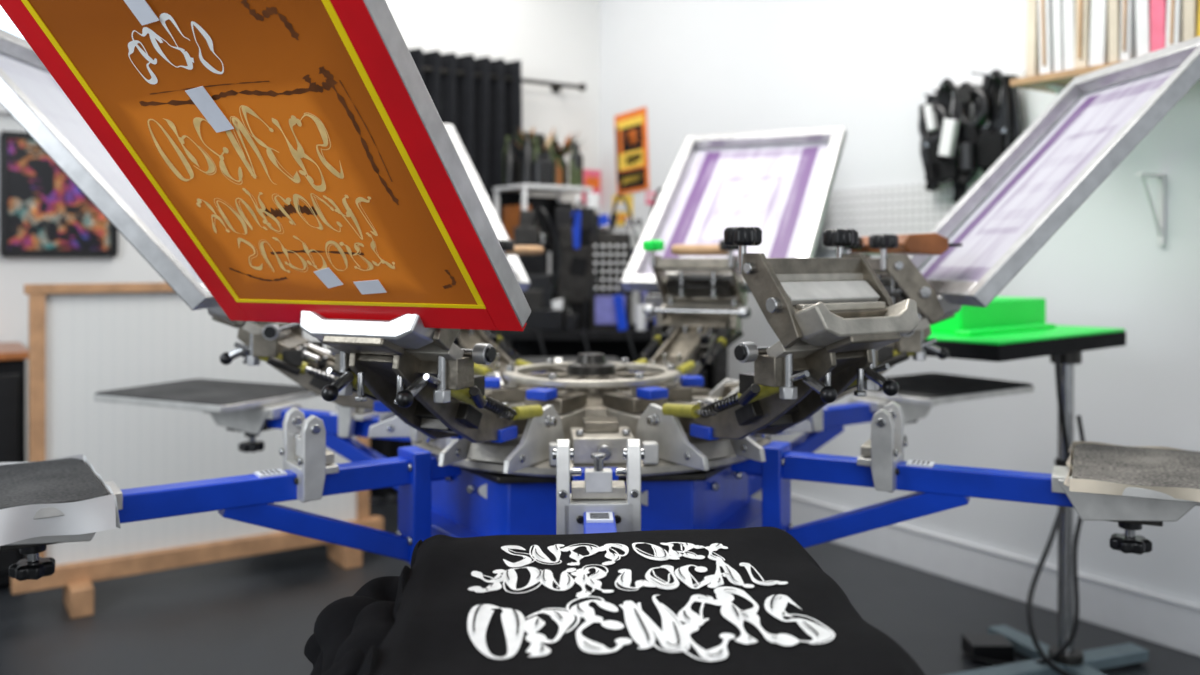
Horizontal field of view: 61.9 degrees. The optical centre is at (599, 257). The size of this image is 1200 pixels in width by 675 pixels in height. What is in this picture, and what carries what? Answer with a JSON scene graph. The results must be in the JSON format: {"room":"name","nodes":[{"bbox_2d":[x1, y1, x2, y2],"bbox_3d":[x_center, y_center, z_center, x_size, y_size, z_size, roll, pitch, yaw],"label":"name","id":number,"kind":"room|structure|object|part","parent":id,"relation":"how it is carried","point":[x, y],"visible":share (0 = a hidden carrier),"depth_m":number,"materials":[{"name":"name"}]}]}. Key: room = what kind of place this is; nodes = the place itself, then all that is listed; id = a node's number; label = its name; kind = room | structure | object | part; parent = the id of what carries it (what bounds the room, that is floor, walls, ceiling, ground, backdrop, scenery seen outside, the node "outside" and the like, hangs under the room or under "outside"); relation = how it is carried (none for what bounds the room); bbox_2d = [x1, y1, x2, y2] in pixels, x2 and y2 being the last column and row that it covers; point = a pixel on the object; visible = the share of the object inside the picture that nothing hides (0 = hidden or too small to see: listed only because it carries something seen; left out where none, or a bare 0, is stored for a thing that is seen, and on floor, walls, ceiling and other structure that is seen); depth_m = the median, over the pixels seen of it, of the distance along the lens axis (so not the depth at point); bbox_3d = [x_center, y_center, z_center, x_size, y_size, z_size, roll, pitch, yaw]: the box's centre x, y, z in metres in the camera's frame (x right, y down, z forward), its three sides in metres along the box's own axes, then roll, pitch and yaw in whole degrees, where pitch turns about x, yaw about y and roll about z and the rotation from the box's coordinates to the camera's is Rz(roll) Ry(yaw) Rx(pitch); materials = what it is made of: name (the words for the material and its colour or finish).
{"room":"print shop","nodes":[
{"label":"print shop","id":0,"kind":"room"},
{"bbox_2d":[0,0,599,461],"bbox_3d":[-3.342,-0.373,3.862,7.999,3.300,0.120,0,0,-34],"label":"wall","id":1,"kind":"structure","parent":0,"point":[553,40],"depth_m":5.67,"materials":[{"name":"white paint"}]},
{"bbox_2d":[0,5,24,113],"bbox_3d":[-2.980,-1.123,4.005,1.300,1.000,0.050,0,0,-34],"label":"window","id":2,"kind":"structure","parent":1,"relation":"in","point":[6,23],"depth_m":4.30,"materials":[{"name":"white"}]},
{"bbox_2d":[0,131,117,256],"bbox_3d":[-2.383,-0.275,4.417,0.460,0.540,0.035,0,0,-34],"label":"framed artwork","id":3,"kind":"object","parent":1,"relation":"attached to","point":[44,213],"visible":0.73,"depth_m":4.37,"materials":[{"name":"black paper"}]},
{"bbox_2d":[370,495,397,501],"bbox_3d":[-3.300,1.196,3.800,7.999,0.161,0.030,0,0,-34],"label":"baseboard","id":4,"kind":"structure","parent":1,"relation":"attached to","point":[372,499],"depth_m":5.26,"materials":[{"name":"paint"}]},
{"bbox_2d":[370,48,585,498],"bbox_3d":[-1.004,0.069,5.245,2.222,2.337,0.162,0,0,-36],"label":"curtain","id":5,"kind":"object","parent":1,"relation":"hanging from","point":[481,97],"visible":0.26,"depth_m":5.47,"materials":[{"name":"fabric"}]},
{"bbox_3d":[-1.013,-1.000,5.258,2.223,0.071,0.138,0,0,-36],"label":"rod","id":6,"kind":"part","parent":5,"relation":"part of","materials":[{"name":"metal"}]},
{"bbox_2d":[582,169,600,206],"bbox_3d":[-0.047,-0.420,6.022,0.140,0.220,0.007,1,-1,-34],"label":"poster","id":7,"kind":"object","parent":1,"relation":"attached to","point":[591,178],"visible":0.5,"depth_m":6.02,"materials":[{"name":"pink paper"}]},
{"bbox_2d":[0,499,1199,674],"bbox_3d":[-1.060,1.307,0.504,8.199,0.060,8.199,0,0,-34],"label":"floor","id":8,"kind":"structure","parent":0,"point":[255,614],"depth_m":3.57,"materials":[{"name":"concrete"}]},
{"bbox_2d":[0,342,28,585],"bbox_3d":[-2.574,0.809,3.942,0.540,0.895,0.551,0,0,-34],"label":"base cabinet","id":9,"kind":"object","parent":8,"relation":"on","point":[12,354],"visible":0.47,"depth_m":3.85,"materials":[{"name":"brown wood"}]},
{"bbox_2d":[11,282,383,618],"bbox_3d":[-1.504,0.685,3.915,1.380,1.183,0.220,0,0,-34],"label":"panel","id":10,"kind":"object","parent":8,"relation":"on","point":[86,339],"visible":0.55,"depth_m":3.79,"materials":[{"name":"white wood"}]},
{"bbox_3d":[-1.526,0.617,3.948,1.190,1.010,0.012,0,0,-34],"label":"panel","id":11,"kind":"part","parent":10,"relation":"part of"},
{"bbox_2d":[493,127,591,349],"bbox_3d":[-0.279,0.274,5.436,0.515,2.006,0.331,0,0,-34],"label":"shelving unit","id":12,"kind":"object","parent":8,"relation":"on","point":[542,167],"visible":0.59,"depth_m":5.34,"materials":[{"name":"white metal"}]},
{"bbox_3d":[-0.310,0.447,5.414,0.430,1.660,0.330,0,0,-34],"label":"frame","id":13,"kind":"part","parent":12,"relation":"part of","materials":[{"name":"white metal"}]},
{"bbox_2d":[0,227,1199,580],"bbox_3d":[0.003,0.611,2.322,2.845,1.329,3.010,0,0,0],"label":"press","id":14,"kind":"object","parent":8,"relation":"on","point":[586,443],"visible":0.82,"depth_m":1.95,"materials":[{"name":"metal"}]},
{"bbox_2d":[0,29,219,309],"bbox_3d":[-1.075,-0.201,2.246,0.554,0.610,0.580,0,0,-4],"label":"silkscreen","id":15,"kind":"object","parent":14,"relation":"on","point":[29,92],"visible":0.38,"depth_m":1.99,"materials":[{"name":"metal"}]},
{"bbox_2d":[0,0,530,330],"bbox_3d":[-0.484,-0.199,1.368,0.582,0.614,0.558,0,0,26],"label":"silkscreen","id":16,"kind":"object","parent":14,"relation":"on","point":[298,155],"visible":1,"depth_m":1.38,"materials":[{"name":"fabric"}]},
{"bbox_3d":[-0.483,-0.201,1.370,0.580,0.790,0.038,0,42,26],"label":"frame","id":17,"kind":"part","parent":16,"relation":"part of","materials":[{"name":"metal"}]},
{"bbox_3d":[-0.600,0.512,1.929,0.700,0.230,0.085,0,0,-34],"label":"arm","id":18,"kind":"part","parent":14,"relation":"part of","materials":[{"name":"metal"}]},
{"bbox_3d":[-0.569,0.242,2.278,0.485,0.199,0.143,0,0,0],"label":"lift arm","id":19,"kind":"part","parent":14,"relation":"part of","materials":[{"name":"metal"}]},
{"bbox_3d":[-0.615,0.512,2.610,0.625,0.230,0.085,0,0,26],"label":"arm","id":20,"kind":"part","parent":14,"relation":"part of","materials":[{"name":"metal"}]},
{"bbox_3d":[-0.261,0.242,1.826,0.140,0.199,0.479,0,0,26],"label":"lift arm","id":21,"kind":"part","parent":14,"relation":"part of","materials":[{"name":"metal"}]},
{"bbox_2d":[444,124,529,290],"bbox_3d":[-0.620,-0.188,3.209,0.580,0.583,0.583,0,0,-34],"label":"silkscreen","id":22,"kind":"object","parent":14,"relation":"on","point":[516,266],"visible":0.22,"depth_m":3.33,"materials":[{"name":"metal"}]},
{"bbox_3d":[-0.328,0.242,2.776,0.140,0.199,0.479,0,0,-34],"label":"lift arm","id":23,"kind":"part","parent":14,"relation":"part of","materials":[{"name":"metal"}]},
{"bbox_2d":[505,245,543,254],"bbox_3d":[-0.267,-0.024,3.067,0.170,0.030,0.096,0,0,-40],"label":"squeegee","id":24,"kind":"object","parent":14,"relation":"on","point":[518,249],"visible":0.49,"depth_m":3.05,"materials":[{"name":"beige wood"}]},
{"bbox_3d":[-0.009,0.512,1.645,0.086,0.230,0.651,0,0,0],"label":"arm","id":25,"kind":"part","parent":14,"relation":"part of","materials":[{"name":"metal"}]},
{"bbox_2d":[304,527,924,674],"bbox_3d":[-0.013,0.554,1.083,0.745,0.383,0.674,0,0,-5],"label":"t-shirt","id":26,"kind":"object","parent":14,"relation":"on","point":[752,600],"visible":1,"depth_m":1.06,"materials":[{"name":"fabric"}]},
{"bbox_3d":[0.221,0.242,2.814,0.140,0.199,0.479,0,0,26],"label":"lift arm","id":27,"kind":"part","parent":14,"relation":"part of","materials":[{"name":"metal"}]},
{"bbox_2d":[671,244,733,255],"bbox_3d":[0.310,-0.024,2.997,0.170,0.034,0.106,0,0,26],"label":"squeegee","id":28,"kind":"object","parent":14,"relation":"on","point":[680,249],"visible":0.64,"depth_m":2.96,"materials":[{"name":"beige wood"}]},
{"bbox_2d":[620,126,846,292],"bbox_3d":[0.457,-0.173,3.298,0.580,0.554,0.610,0,0,26],"label":"silkscreen","id":29,"kind":"object","parent":14,"relation":"on","point":[780,183],"visible":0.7,"depth_m":3.36,"materials":[{"name":"fabric"}]},
{"bbox_3d":[0.288,0.242,1.864,0.140,0.199,0.479,0,0,-34],"label":"lift arm","id":30,"kind":"part","parent":14,"relation":"part of","materials":[{"name":"metal"}]},
{"bbox_3d":[0.529,0.512,2.691,0.625,0.230,0.085,0,0,-34],"label":"arm","id":31,"kind":"part","parent":14,"relation":"part of","materials":[{"name":"metal"}]},
{"bbox_3d":[0.529,0.242,2.362,0.485,0.199,0.143,0,0,0],"label":"lift arm","id":32,"kind":"part","parent":14,"relation":"part of","materials":[{"name":"metal"}]},
{"bbox_3d":[0.598,0.512,2.019,0.675,0.230,0.085,0,0,26],"label":"arm","id":33,"kind":"part","parent":14,"relation":"part of","materials":[{"name":"metal"}]},
{"bbox_2d":[852,233,962,254],"bbox_3d":[0.741,-0.032,2.446,0.151,0.051,0.300,0,0,-11],"label":"squeegee","id":34,"kind":"object","parent":14,"relation":"on","point":[923,243],"visible":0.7,"depth_m":2.30,"materials":[{"name":"brown wood"}]},
{"bbox_2d":[907,36,1199,307],"bbox_3d":[1.045,-0.192,2.394,0.574,0.592,0.580,0,0,-4],"label":"silkscreen","id":35,"kind":"object","parent":14,"relation":"on","point":[1042,179],"visible":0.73,"depth_m":2.37,"materials":[{"name":"metal"}]},
{"bbox_2d":[498,187,727,390],"bbox_3d":[0.038,0.479,4.699,1.100,1.595,0.593,0,0,4],"label":"workbench","id":36,"kind":"object","parent":8,"relation":"on","point":[575,296],"visible":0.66,"depth_m":4.57,"materials":[{"name":"metal"}]},
{"bbox_2d":[924,296,1148,674],"bbox_3d":[1.306,0.702,2.963,0.914,1.150,0.965,0,0,-40],"label":"table","id":37,"kind":"object","parent":8,"relation":"on","point":[1008,328],"visible":0.83,"depth_m":3.02,"materials":[{"name":"plastic"}]},
{"bbox_2d":[600,0,1199,604],"bbox_3d":[2.298,-0.373,2.786,0.122,3.300,8.239,0,0,-34],"label":"wall","id":38,"kind":"structure","parent":0,"point":[696,67],"depth_m":3.94,"materials":[{"name":"white paint"}]},
{"bbox_2d":[612,194,632,225],"bbox_3d":[0.130,-0.280,5.859,0.007,0.180,0.200,0,2,-34],"label":"poster","id":39,"kind":"object","parent":38,"relation":"attached to","point":[621,210],"visible":0.6,"depth_m":5.85,"materials":[{"name":"yellow paper"}]},
{"bbox_2d":[614,107,648,194],"bbox_3d":[0.181,-0.615,5.784,0.007,0.488,0.338,0,0,-34],"label":"poster","id":40,"kind":"object","parent":38,"relation":"attached to","point":[631,140],"visible":1,"depth_m":5.77,"materials":[{"name":"yellow paper"}]},
{"bbox_2d":[645,192,656,204],"bbox_3d":[0.288,-0.335,5.627,0.007,0.080,0.106,0,0,-34],"label":"poster","id":41,"kind":"object","parent":38,"relation":"attached to","point":[650,196],"visible":0.75,"depth_m":5.63,"materials":[{"name":"pink paper"}]},
{"bbox_2d":[816,182,955,248],"bbox_3d":[1.180,-0.170,4.299,0.023,0.260,0.900,0,0,-34],"label":"pegboard","id":42,"kind":"object","parent":38,"relation":"attached to","point":[910,209],"visible":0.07,"depth_m":4.22,"materials":[{"name":"white laminate"}]},
{"bbox_2d":[918,69,1025,203],"bbox_3d":[1.404,-0.457,3.832,0.178,0.494,0.446,0,0,-34],"label":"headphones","id":43,"kind":"object","parent":38,"relation":"attached to","point":[955,148],"visible":0.94,"depth_m":3.80,"materials":[{"name":"black plastic"}]},
{"bbox_2d":[751,489,1199,656],"bbox_3d":[2.236,1.196,2.744,0.030,0.161,7.999,0,0,-34],"label":"baseboard","id":44,"kind":"structure","parent":38,"relation":"attached to","point":[1167,621],"depth_m":3.73,"materials":[{"name":"paint"}]},
{"bbox_2d":[1010,0,1199,94],"bbox_3d":[1.942,-0.763,2.882,0.360,0.787,1.450,0,0,-34],"label":"wall shelf","id":45,"kind":"object","parent":38,"relation":"attached to","point":[1066,40],"visible":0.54,"depth_m":3.17,"materials":[{"name":"beige wood"}]},
{"bbox_2d":[1136,173,1164,245],"bbox_3d":[1.802,-0.160,3.271,0.146,0.240,0.020,0,0,-34],"label":"shelf bracket","id":46,"kind":"object","parent":38,"relation":"attached to","point":[1159,221],"visible":1,"depth_m":3.30,"materials":[{"name":"white metal"}]}
]}

